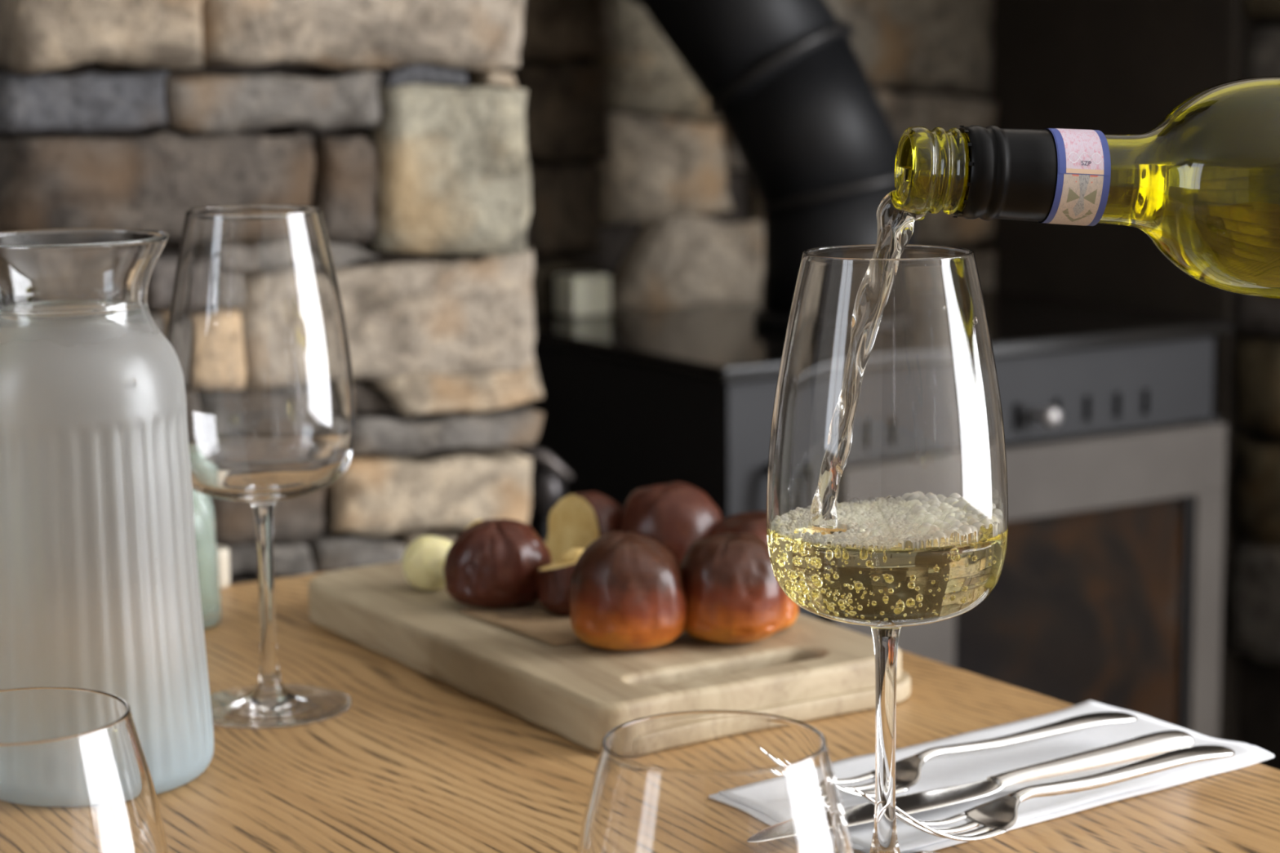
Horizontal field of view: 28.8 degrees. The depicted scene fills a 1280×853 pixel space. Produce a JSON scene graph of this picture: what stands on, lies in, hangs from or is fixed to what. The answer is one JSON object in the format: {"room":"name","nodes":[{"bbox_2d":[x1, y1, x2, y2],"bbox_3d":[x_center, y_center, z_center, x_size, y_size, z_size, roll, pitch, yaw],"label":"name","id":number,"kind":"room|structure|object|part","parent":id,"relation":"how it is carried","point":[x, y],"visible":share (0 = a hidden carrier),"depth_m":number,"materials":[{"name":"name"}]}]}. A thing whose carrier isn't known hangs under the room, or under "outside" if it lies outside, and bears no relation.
{"room":"rustic kitchen","nodes":[
{"label":"rustic kitchen","id":0,"kind":"room"},
{"bbox_2d":[0,0,543,585],"bbox_3d":[-0.345,-0.490,1.772,0.395,2.500,0.417,-6,11,-32],"label":"wall pillar","id":1,"kind":"structure","parent":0,"point":[376,116],"depth_m":1.70,"materials":[{"name":"stone"}]},
{"bbox_2d":[472,0,997,456],"bbox_3d":[-0.987,-0.511,1.948,4.900,2.500,0.143,-6,11,-32],"label":"wall","id":2,"kind":"structure","parent":0,"point":[633,180],"depth_m":2.58,"materials":[{"name":"stone"}]},
{"bbox_2d":[988,0,1279,769],"bbox_3d":[0.919,-0.652,2.715,0.849,2.500,0.642,-6,11,-32],"label":"wall","id":3,"kind":"structure","parent":2,"relation":"attached to","point":[1113,67],"depth_m":2.59,"materials":[{"name":"stone"}]},
{"bbox_2d":[894,75,1279,298],"bbox_3d":[0.229,-0.074,0.826,0.292,0.083,0.074,-2,9,-8],"label":"wine bottle","id":4,"kind":"object","parent":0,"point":[1202,184],"visible":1,"depth_m":0.80,"materials":[{"name":"green glass"}]},
{"bbox_2d":[1045,173,1103,226],"bbox_3d":[0.139,-0.074,0.814,0.013,0.017,0.031,2,9,-8],"label":"print","id":5,"kind":"object","parent":4,"relation":"attached to","point":[1073,199],"depth_m":0.80,"materials":[{"name":"beige paper"}]},
{"bbox_2d":[1045,128,1110,176],"bbox_3d":[0.140,-0.090,0.812,0.017,0.014,0.031,2,9,-8],"label":"print","id":6,"kind":"object","parent":4,"relation":"on","point":[1068,152],"depth_m":0.80,"materials":[{"name":"pink paper"}]},
{"bbox_2d":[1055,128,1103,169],"bbox_3d":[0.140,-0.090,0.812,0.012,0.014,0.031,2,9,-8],"label":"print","id":7,"kind":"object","parent":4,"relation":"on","point":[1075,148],"depth_m":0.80,"materials":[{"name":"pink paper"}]},
{"bbox_3d":[0.206,1.039,0.326,4.900,0.080,4.460,-6,11,-32],"label":"floor","id":8,"kind":"structure","parent":0,"visible":0},
{"bbox_2d":[156,541,1279,852],"bbox_3d":[0.014,0.564,0.684,0.800,0.750,1.450,-6,11,-32],"label":"dining table","id":9,"kind":"object","parent":8,"relation":"on","point":[416,762],"visible":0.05,"depth_m":0.98,"materials":[{"name":"brown wood"}]},
{"bbox_2d":[0,687,168,852],"bbox_3d":[-0.174,0.131,0.714,0.082,0.099,0.082,-1,9,0],"label":"drinking glass","id":10,"kind":"object","parent":9,"relation":"on","point":[75,775],"visible":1,"depth_m":0.69,"materials":[{"name":"clear glass"}]},
{"bbox_2d":[0,228,213,794],"bbox_3d":[-0.220,0.033,0.975,0.098,0.214,0.098,-9,12,-42],"label":"carafe","id":11,"kind":"object","parent":9,"relation":"on","point":[100,590],"visible":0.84,"depth_m":0.94,"materials":[{"name":"clear glass"}]},
{"bbox_2d":[191,488,221,629],"bbox_3d":[-0.223,0.057,1.233,0.029,0.085,0.029,-1,9,0],"label":"glass bottle","id":12,"kind":"object","parent":9,"relation":"on","point":[206,550],"visible":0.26,"depth_m":1.23,"materials":[{"name":"glass"}]},
{"bbox_2d":[216,545,230,588],"bbox_3d":[-0.226,0.075,1.325,0.016,0.021,0.016,-1,9,0],"label":"pot","id":13,"kind":"object","parent":9,"relation":"on","point":[223,551],"visible":0.38,"depth_m":1.32,"materials":[{"name":"beige ceramic"}]},
{"bbox_2d":[167,204,355,728],"bbox_3d":[-0.162,0.015,1.070,0.080,0.217,0.080,-1,9,0],"label":"wine glass","id":14,"kind":"object","parent":9,"relation":"on","point":[257,332],"visible":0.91,"depth_m":1.03,"materials":[{"name":"clear glass"}]},
{"bbox_2d":[167,204,355,503],"bbox_3d":[-0.162,-0.030,1.063,0.080,0.125,0.080,-1,9,0],"label":"bowl","id":15,"kind":"object","parent":14,"relation":"on","point":[257,332],"depth_m":1.03,"materials":[{"name":"clear glass"}]},
{"bbox_3d":[-0.161,0.069,1.078,0.012,0.076,0.012,-1,9,0],"label":"stem","id":16,"kind":"part","parent":14,"relation":"part of","materials":[{"name":"clear glass"}]},
{"bbox_2d":[308,542,911,752],"bbox_3d":[-0.024,0.097,1.171,0.168,0.022,0.304,-6,11,-32],"label":"chopping board","id":17,"kind":"object","parent":9,"relation":"on","point":[811,668],"visible":0.6,"depth_m":1.08,"materials":[{"name":"brown wood"}]},
{"bbox_2d":[402,535,453,590],"bbox_3d":[-0.102,0.066,1.215,0.028,0.026,0.028,-1,9,0],"label":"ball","id":18,"kind":"object","parent":17,"relation":"on","point":[424,558],"visible":0.77,"depth_m":1.20,"materials":[{"name":"beige food"}]},
{"bbox_2d":[457,600,583,645],"bbox_3d":[-0.028,0.085,1.166,0.106,0.002,0.132,-4,10,-23],"label":"paper","id":19,"kind":"object","parent":17,"relation":"on","point":[532,620],"visible":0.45,"depth_m":1.14,"materials":[{"name":"brown paper"}]},
{"bbox_2d":[443,518,551,608],"bbox_3d":[-0.067,0.064,1.179,0.052,0.041,0.045,-1,9,0],"label":"chestnut","id":20,"kind":"object","parent":19,"relation":"on","point":[495,563],"visible":0.99,"depth_m":1.16,"materials":[{"name":"brown food"}]},
{"bbox_2d":[536,548,584,616],"bbox_3d":[-0.032,0.072,1.161,0.032,0.030,0.036,-1,9,0],"label":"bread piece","id":21,"kind":"object","parent":19,"relation":"on","point":[553,580],"visible":0.41,"depth_m":1.15,"materials":[{"name":"brown food"}]},
{"bbox_2d":[546,491,623,563],"bbox_3d":[-0.021,0.053,1.244,0.034,0.042,0.049,-7,11,-36],"label":"chestnut","id":22,"kind":"object","parent":17,"relation":"on","point":[576,520],"visible":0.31,"depth_m":1.23,"materials":[{"name":"beige food"}]},
{"bbox_2d":[577,710,853,852],"bbox_3d":[0.021,0.134,0.681,0.082,0.099,0.082,-1,9,0],"label":"drinking glass","id":23,"kind":"object","parent":9,"relation":"on","point":[699,781],"visible":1,"depth_m":0.66,"materials":[{"name":"clear glass"}]},
{"bbox_2d":[766,244,1008,852],"bbox_3d":[0.083,0.049,0.838,0.080,0.217,0.080,-1,9,0],"label":"wine glass","id":24,"kind":"object","parent":9,"relation":"on","point":[887,483],"visible":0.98,"depth_m":0.80,"materials":[{"name":"clear glass"}]},
{"bbox_3d":[0.083,0.103,0.847,0.012,0.076,0.012,-1,9,0],"label":"stem","id":25,"kind":"part","parent":24,"relation":"part of","materials":[{"name":"clear glass"}]},
{"bbox_2d":[766,244,1008,626],"bbox_3d":[0.082,0.004,0.831,0.080,0.125,0.080,-1,9,0],"label":"bowl","id":26,"kind":"object","parent":24,"relation":"on","point":[887,483],"depth_m":0.80,"materials":[{"name":"clear glass"}]},
{"bbox_2d":[871,180,931,258],"bbox_3d":[0.075,-0.023,0.815,0.040,0.116,0.017,-1,9,0],"label":"stream","id":27,"kind":"object","parent":24,"relation":"in","point":[895,223],"visible":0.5,"depth_m":0.80,"materials":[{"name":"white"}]},
{"bbox_2d":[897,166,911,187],"bbox_3d":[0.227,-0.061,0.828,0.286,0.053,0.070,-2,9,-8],"label":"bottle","id":28,"kind":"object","parent":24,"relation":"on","point":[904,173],"visible":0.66,"depth_m":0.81,"materials":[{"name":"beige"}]},
{"bbox_2d":[831,700,1274,851],"bbox_3d":[0.139,0.135,0.973,0.210,0.004,0.100,-7,11,-36],"label":"paper napkin","id":29,"kind":"object","parent":9,"relation":"on","point":[939,773],"visible":0.41,"depth_m":0.98,"materials":[{"name":"white paper"}]},
{"bbox_2d":[835,711,1137,798],"bbox_3d":[0.124,0.122,0.963,0.174,0.023,0.025,-6,10,-31],"label":"fork","id":30,"kind":"object","parent":29,"relation":"on","point":[908,770],"visible":0.68,"depth_m":0.96,"materials":[{"name":"silver metal"}]},
{"bbox_3d":[0.152,0.122,0.980,0.109,0.006,0.014,-6,10,-31],"label":"handle","id":31,"kind":"part","parent":30,"relation":"part of","materials":[{"name":"silver metal"}]},
{"bbox_2d":[843,729,1193,826],"bbox_3d":[0.126,0.133,0.933,0.204,0.012,0.019,-5,10,-28],"label":"table knife","id":32,"kind":"object","parent":29,"relation":"on","point":[1106,757],"visible":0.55,"depth_m":0.94,"materials":[{"name":"silver metal"}]},
{"bbox_3d":[0.086,0.140,0.912,0.112,0.004,0.019,-5,10,-28],"label":"blade","id":33,"kind":"part","parent":32,"relation":"part of","materials":[{"name":"silver metal"}]},
{"bbox_3d":[0.174,0.128,0.959,0.094,0.012,0.013,-5,10,-28],"label":"handle","id":34,"kind":"part","parent":32,"relation":"part of","materials":[{"name":"silver metal"}]},
{"bbox_2d":[853,745,1235,841],"bbox_3d":[0.153,0.130,0.913,0.174,0.023,0.025,-6,11,-32],"label":"fork","id":35,"kind":"object","parent":29,"relation":"on","point":[992,819],"visible":0.98,"depth_m":0.91,"materials":[{"name":"silver metal"}]},
{"bbox_3d":[0.181,0.129,0.930,0.109,0.006,0.014,-6,11,-32],"label":"handle","id":36,"kind":"part","parent":35,"relation":"part of","materials":[{"name":"silver metal"}]},
{"bbox_3d":[0.185,0.616,2.427,0.899,0.100,0.590,-6,11,-32],"label":"hearth","id":37,"kind":"object","parent":8,"relation":"on","visible":0},
{"bbox_2d":[519,444,573,542],"bbox_3d":[-0.076,0.360,2.142,0.140,0.699,0.140,-1,9,0],"label":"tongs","id":38,"kind":"object","parent":37,"relation":"on","point":[547,485],"visible":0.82,"depth_m":2.08,"materials":[{"name":"black metal"}]},
{"bbox_3d":[-0.080,0.056,2.094,0.034,0.044,0.034,-1,9,0],"label":"handle knob","id":39,"kind":"part","parent":38,"relation":"part of","materials":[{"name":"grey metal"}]},
{"bbox_2d":[523,288,1234,739],"bbox_3d":[0.224,0.227,2.447,0.583,0.661,0.418,-6,10,-31],"label":"wood stove","id":40,"kind":"object","parent":37,"relation":"on","point":[1108,591],"visible":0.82,"depth_m":2.33,"materials":[{"name":"black metal"}]},
{"bbox_2d":[554,266,611,317],"bbox_3d":[-0.057,-0.135,2.488,0.044,0.047,0.040,-6,10,-31],"label":"candle","id":41,"kind":"object","parent":40,"relation":"on","point":[581,294],"visible":1,"depth_m":2.47,"materials":[{"name":"white wax"}]},
{"bbox_3d":[-0.015,0.233,2.311,0.006,0.597,0.362,-6,10,-31],"label":"panel","id":42,"kind":"part","parent":40,"relation":"part of","materials":[{"name":"black metal"}]},
{"bbox_2d":[631,0,915,333],"bbox_3d":[0.072,-0.371,2.372,0.408,0.547,0.164,3,10,19],"label":"flue pipe","id":43,"kind":"object","parent":40,"relation":"on","point":[786,81],"visible":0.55,"depth_m":2.30,"materials":[{"name":"black metal"}]},
{"bbox_3d":[0.119,0.292,2.187,0.099,0.516,0.006,-6,10,-31],"label":"panel","id":44,"kind":"part","parent":40,"relation":"part of","materials":[{"name":"grey metal"}]},
{"bbox_2d":[531,288,1234,383],"bbox_3d":[0.216,-0.094,2.404,0.583,0.014,0.400,-6,10,-31],"label":"stove top","id":45,"kind":"object","parent":40,"relation":"in","point":[722,344],"depth_m":2.32,"materials":[{"name":"black metal"}]},
{"bbox_3d":[0.311,-0.024,2.256,0.555,0.081,0.006,-6,10,-31],"label":"panel","id":46,"kind":"part","parent":40,"relation":"part of","materials":[{"name":"grey metal"}]},
{"bbox_3d":[0.369,-0.009,2.273,0.019,0.019,0.031,-6,10,-31],"label":"vent knob","id":47,"kind":"part","parent":40,"relation":"part of","materials":[{"name":"grey metal"}]},
{"bbox_3d":[0.455,0.184,2.591,0.006,0.597,0.362,-6,10,-31],"label":"panel","id":48,"kind":"part","parent":40,"relation":"part of","materials":[{"name":"grey metal"}]},
{"bbox_3d":[0.555,0.246,2.446,0.009,0.516,0.006,-6,10,-31],"label":"panel","id":49,"kind":"part","parent":40,"relation":"part of","materials":[{"name":"grey metal"}]}
]}

